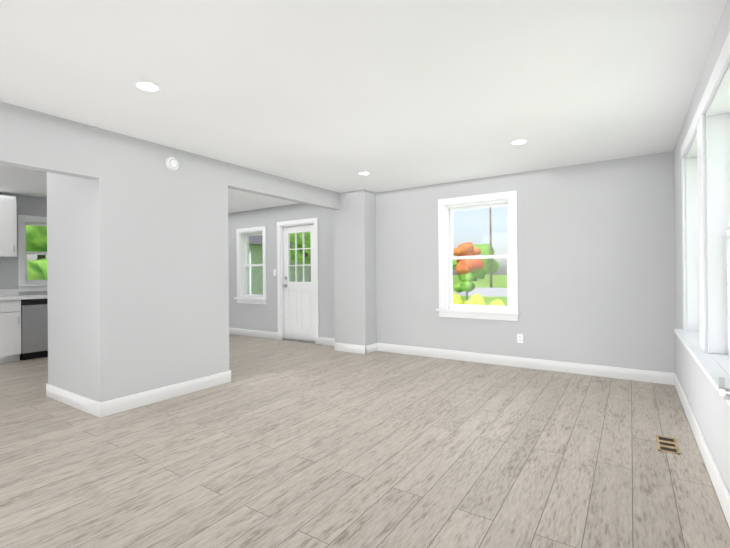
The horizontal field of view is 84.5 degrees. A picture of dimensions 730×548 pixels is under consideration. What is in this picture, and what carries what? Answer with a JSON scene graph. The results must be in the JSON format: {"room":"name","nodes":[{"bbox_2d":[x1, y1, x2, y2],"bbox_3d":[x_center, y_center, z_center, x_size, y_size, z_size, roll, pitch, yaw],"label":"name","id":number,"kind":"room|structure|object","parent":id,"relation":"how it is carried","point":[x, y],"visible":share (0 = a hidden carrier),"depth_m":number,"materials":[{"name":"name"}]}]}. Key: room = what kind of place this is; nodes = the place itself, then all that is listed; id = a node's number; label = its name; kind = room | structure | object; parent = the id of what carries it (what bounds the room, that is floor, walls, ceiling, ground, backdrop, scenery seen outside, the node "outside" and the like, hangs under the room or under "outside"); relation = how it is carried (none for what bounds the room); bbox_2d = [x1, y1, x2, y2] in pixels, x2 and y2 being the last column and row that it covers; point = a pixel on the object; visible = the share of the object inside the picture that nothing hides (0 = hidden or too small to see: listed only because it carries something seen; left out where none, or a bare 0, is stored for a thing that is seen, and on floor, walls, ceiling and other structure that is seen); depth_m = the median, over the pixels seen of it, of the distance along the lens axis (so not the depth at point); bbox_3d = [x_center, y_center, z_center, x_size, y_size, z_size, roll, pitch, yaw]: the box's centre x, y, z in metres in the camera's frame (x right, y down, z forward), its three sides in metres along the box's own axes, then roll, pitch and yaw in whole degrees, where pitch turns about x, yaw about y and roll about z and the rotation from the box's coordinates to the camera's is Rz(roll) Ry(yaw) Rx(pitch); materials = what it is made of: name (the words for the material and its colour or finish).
{"room":"empty living room","nodes":[
{"label":"empty living room","id":0,"kind":"room"},
{"bbox_2d":[0,193,47,294],"bbox_3d":[-5.530,0.029,5.799,0.220,2.420,6.880,-1,0,33],"label":"wall","id":1,"kind":"structure","parent":0,"point":[31,206],"depth_m":6.06,"materials":[{"name":"grey paint"}]},
{"bbox_2d":[0,195,16,256],"bbox_3d":[-5.341,-0.668,5.600,0.323,0.870,0.680,-1,0,33],"label":"upper cabinet","id":2,"kind":"object","parent":1,"relation":"attached to","point":[8,226],"visible":1,"depth_m":5.72,"materials":[{"name":"white wood"}]},
{"bbox_2d":[0,289,19,296],"bbox_3d":[-5.757,0.290,5.231,0.018,0.100,1.960,-1,0,33],"label":"backsplash","id":3,"kind":"structure","parent":1,"relation":"attached to","point":[3,292],"depth_m":5.94,"materials":[{"name":"white tile"}]},
{"bbox_2d":[17,214,46,291],"bbox_3d":[-5.117,-0.301,6.412,0.340,1.165,0.760,-1,0,33],"label":"kitchen window","id":4,"kind":"structure","parent":1,"relation":"in","point":[24,284],"depth_m":6.13,"materials":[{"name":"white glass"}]},
{"bbox_2d":[0,101,98,179],"bbox_3d":[-3.105,-1.000,2.138,0.120,0.420,3.010,-1,0,33],"label":"header beam","id":5,"kind":"structure","parent":0,"point":[35,140],"depth_m":3.06,"materials":[{"name":"grey paint"}]},
{"bbox_2d":[228,163,339,209],"bbox_3d":[-1.001,-1.097,5.326,0.120,0.250,2.050,-1,0,33],"label":"header beam","id":6,"kind":"structure","parent":0,"point":[241,178],"depth_m":5.09,"materials":[{"name":"grey paint"}]},
{"bbox_2d":[334,189,376,345],"bbox_3d":[-0.153,-0.018,6.184,0.570,2.420,0.310,-1,0,33],"label":"column","id":7,"kind":"structure","parent":0,"point":[355,267],"depth_m":6.04,"materials":[{"name":"grey paint"}]},
{"bbox_2d":[330,340,369,353],"bbox_3d":[-0.231,1.130,6.048,0.598,0.125,0.017,-1,0,33],"label":"baseboard","id":8,"kind":"structure","parent":7,"relation":"attached to","point":[360,349],"depth_m":6.03,"materials":[{"name":"white wood"}]},
{"bbox_2d":[0,0,726,212],"bbox_3d":[-2.018,-1.277,3.606,8.522,0.120,7.100,-1,0,33],"label":"ceiling","id":9,"kind":"structure","parent":0,"point":[339,95],"depth_m":2.57,"materials":[{"name":"white paint"}]},
{"bbox_2d":[133,80,161,90],"bbox_3d":[-1.420,-1.220,2.624,0.164,0.007,0.164,-1,0,33],"label":"recessed light","id":10,"kind":"object","parent":9,"relation":"in","point":[146,85],"visible":1,"depth_m":2.62,"materials":[{"name":"white plastic"}]},
{"bbox_2d":[358,171,370,174],"bbox_3d":[-0.010,-1.228,4.940,0.164,0.007,0.164,-1,0,33],"label":"recessed light","id":11,"kind":"object","parent":9,"relation":"in","point":[363,172],"visible":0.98,"depth_m":4.92,"materials":[{"name":"white plastic"}]},
{"bbox_2d":[510,139,527,144],"bbox_3d":[1.462,-1.243,3.812,0.164,0.007,0.164,-1,0,33],"label":"recessed light","id":12,"kind":"object","parent":9,"relation":"in","point":[518,141],"visible":1,"depth_m":3.81,"materials":[{"name":"white plastic"}]},
{"bbox_2d":[0,334,729,547],"bbox_3d":[-1.995,1.253,3.600,8.522,0.100,7.100,-1,0,33],"label":"floor","id":13,"kind":"structure","parent":0,"point":[275,443],"depth_m":2.52,"materials":[{"name":"beige wood"}]},
{"bbox_2d":[0,301,20,362],"bbox_3d":[-5.227,0.806,5.495,0.603,0.860,0.669,-1,0,33],"label":"base cabinet","id":14,"kind":"object","parent":13,"relation":"on","point":[10,325],"depth_m":5.52,"materials":[{"name":"wood"}]},
{"bbox_2d":[0,294,47,300],"bbox_3d":[-5.329,0.355,5.326,0.628,0.038,2.590,-1,0,33],"label":"countertop","id":15,"kind":"structure","parent":14,"relation":"on","point":[25,297],"depth_m":5.61,"materials":[{"name":"white stone"}]},
{"bbox_2d":[20,298,47,359],"bbox_3d":[-4.843,0.806,6.007,0.624,0.855,0.600,-1,0,33],"label":"dishwasher","id":16,"kind":"object","parent":13,"relation":"on","point":[34,328],"visible":0.38,"depth_m":5.74,"materials":[{"name":"silver metal"}]},
{"bbox_2d":[46,384,97,416],"bbox_3d":[-2.669,1.147,3.654,1.080,0.125,0.017,-1,0,33],"label":"baseboard","id":17,"kind":"structure","parent":13,"relation":"on","point":[97,408],"depth_m":3.62,"materials":[{"name":"white wood"}]},
{"bbox_2d":[47,128,228,401],"bbox_3d":[-2.320,-0.003,4.200,1.100,2.420,1.290,-1,0,33],"label":"wall block","id":18,"kind":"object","parent":13,"relation":"on","point":[137,268],"visible":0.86,"depth_m":3.73,"materials":[{"name":"grey paint"}]},
{"bbox_2d":[165,157,178,170],"bbox_3d":[-1.859,-1.058,3.885,0.036,0.132,0.132,-1,0,33],"label":"smoke detector","id":19,"kind":"object","parent":18,"relation":"attached to","point":[171,163],"visible":1,"depth_m":3.87,"materials":[{"name":"white plastic"}]},
{"bbox_2d":[98,370,230,417],"bbox_3d":[-1.846,1.140,3.891,0.017,0.125,1.318,-1,0,33],"label":"baseboard","id":20,"kind":"structure","parent":13,"relation":"on","point":[106,408],"depth_m":3.76,"materials":[{"name":"white wood"}]},
{"bbox_2d":[656,435,679,454],"bbox_3d":[2.051,1.161,2.725,0.115,0.006,0.290,-1,0,33],"label":"floor vent","id":21,"kind":"object","parent":13,"relation":"in","point":[667,444],"visible":0.98,"depth_m":2.71,"materials":[{"name":"brown wood"}]},
{"bbox_2d":[228,151,675,372],"bbox_3d":[-0.110,-0.018,6.473,8.522,2.420,0.220,-1,0,33],"label":"wall","id":22,"kind":"structure","parent":0,"point":[596,274],"depth_m":4.81,"materials":[{"name":"grey paint"}]},
{"bbox_2d":[234,226,266,304],"bbox_3d":[-2.124,-0.142,7.791,0.860,1.460,0.340,-1,0,33],"label":"window","id":23,"kind":"structure","parent":22,"relation":"in","point":[244,296],"depth_m":7.88,"materials":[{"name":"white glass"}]},
{"bbox_2d":[229,328,277,338],"bbox_3d":[-2.556,1.155,7.953,2.350,0.125,0.014,-1,0,33],"label":"baseboard","id":24,"kind":"structure","parent":22,"relation":"attached to","point":[245,332],"depth_m":7.65,"materials":[{"name":"white wood"}]},
{"bbox_2d":[277,218,318,343],"bbox_3d":[-1.129,0.135,7.135,0.960,2.135,0.241,-1,0,33],"label":"door frame","id":25,"kind":"structure","parent":22,"relation":"attached to","point":[280,263],"depth_m":7.22,"materials":[{"name":"white wood"}]},
{"bbox_2d":[283,224,314,341],"bbox_3d":[-1.167,0.174,7.077,0.762,2.014,0.117,-1,0,33],"label":"entry door","id":26,"kind":"structure","parent":22,"relation":"in","point":[299,310],"depth_m":7.10,"materials":[{"name":"white wood"}]},
{"bbox_2d":[319,337,334,344],"bbox_3d":[-0.541,1.134,6.622,0.580,0.125,0.014,-1,0,33],"label":"baseboard","id":27,"kind":"structure","parent":22,"relation":"attached to","point":[322,340],"depth_m":6.69,"materials":[{"name":"white wood"}]},
{"bbox_2d":[436,190,519,320],"bbox_3d":[1.521,-0.212,5.383,1.090,1.625,0.340,-1,0,33],"label":"window","id":28,"kind":"structure","parent":22,"relation":"in","point":[448,307],"depth_m":5.35,"materials":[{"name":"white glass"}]},
{"bbox_2d":[517,334,522,342],"bbox_3d":[1.927,0.811,4.993,0.070,0.114,0.010,-1,0,33],"label":"outlet","id":29,"kind":"object","parent":22,"relation":"attached to","point":[519,338],"visible":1,"depth_m":4.99,"materials":[{"name":"white plastic"}]},
{"bbox_2d":[374,343,669,384],"bbox_3d":[1.674,1.111,5.158,3.590,0.125,0.014,-1,0,33],"label":"baseboard","id":30,"kind":"structure","parent":22,"relation":"attached to","point":[659,377],"depth_m":4.88,"materials":[{"name":"white wood"}]},
{"bbox_2d":[673,0,729,493],"bbox_3d":[1.396,-0.042,1.223,0.220,2.420,6.880,-1,0,33],"label":"wall","id":31,"kind":"structure","parent":0,"point":[710,406],"depth_m":2.63,"materials":[{"name":"grey paint"}]},
{"bbox_2d":[670,373,729,527],"bbox_3d":[1.378,1.106,1.390,0.014,0.125,6.630,-1,0,33],"label":"baseboard","id":32,"kind":"structure","parent":31,"relation":"attached to","point":[722,493],"depth_m":2.39,"materials":[{"name":"white wood"}]},
{"bbox_2d":[674,31,729,404],"bbox_3d":[2.170,-0.224,2.420,0.345,1.625,2.150,-1,0,33],"label":"double window","id":33,"kind":"structure","parent":31,"relation":"in","point":[703,334],"depth_m":2.37,"materials":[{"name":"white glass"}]},
{"label":"outside","id":34,"kind":"structure","parent":0,"visible":0},
{"bbox_2d":[453,275,506,305],"bbox_3d":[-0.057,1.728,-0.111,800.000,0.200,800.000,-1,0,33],"label":"lawn","id":35,"kind":"structure","parent":34,"point":[480,282],"depth_m":60.85,"materials":[{"name":"green plant"}]},
{"bbox_2d":[26,225,46,259],"bbox_3d":[-8.664,-1.225,10.867,4.212,5.976,4.184,-1,0,33],"label":"trees","id":36,"kind":"object","parent":35,"relation":"on","point":[38,233],"depth_m":9.93,"materials":[{"name":"green plant"}]},
{"bbox_2d":[27,258,46,279],"bbox_3d":[-7.364,0.740,8.732,2.599,2.682,10.809,-1,0,33],"label":"hedge","id":37,"kind":"object","parent":35,"relation":"on","point":[41,266],"depth_m":8.47,"materials":[{"name":"green plant"}]},
{"bbox_2d":[249,235,309,294],"bbox_3d":[-5.462,-0.681,20.229,5.600,4.800,5.600,-1,0,33],"label":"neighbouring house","id":38,"kind":"structure","parent":35,"relation":"on","point":[254,252],"depth_m":17.11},
{"bbox_2d":[290,232,310,280],"bbox_3d":[-2.168,-1.348,16.941,3.199,6.159,3.082,-1,0,33],"label":"trees","id":39,"kind":"object","parent":35,"relation":"on","point":[300,245],"depth_m":16.65,"materials":[{"name":"green plant"}]},
{"bbox_2d":[453,242,484,299],"bbox_3d":[3.576,0.280,13.883,1.123,2.670,0.969,-1,0,33],"label":"tree","id":40,"kind":"object","parent":35,"relation":"on","point":[467,284],"depth_m":13.63,"materials":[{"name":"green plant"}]},
{"bbox_2d":[452,243,499,280],"bbox_3d":[21.836,-2.109,83.341,10.422,7.846,9.423,-1,0,33],"label":"tree","id":41,"kind":"object","parent":35,"relation":"on","point":[485,249],"depth_m":80.65,"materials":[{"name":"green plant"}]},
{"bbox_2d":[453,292,504,305],"bbox_3d":[2.062,0.981,10.357,5.309,1.370,2.476,-1,0,33],"label":"bushes","id":42,"kind":"object","parent":35,"relation":"on","point":[476,300],"depth_m":10.04,"materials":[{"name":"yellow plant"}]},
{"bbox_2d":[453,287,506,296],"bbox_3d":[19.785,1.505,29.927,120.000,0.020,16.000,-1,0,33],"label":"road","id":43,"kind":"structure","parent":35,"relation":"on","point":[484,291],"depth_m":33.02,"materials":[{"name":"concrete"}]},
{"bbox_2d":[489,207,491,287],"bbox_3d":[13.938,-3.402,44.557,2.200,10.000,0.260,-1,0,33],"label":"utility pole","id":44,"kind":"object","parent":35,"relation":"on","point":[490,249],"depth_m":44.46,"materials":[{"name":"brown wood"}]}
]}

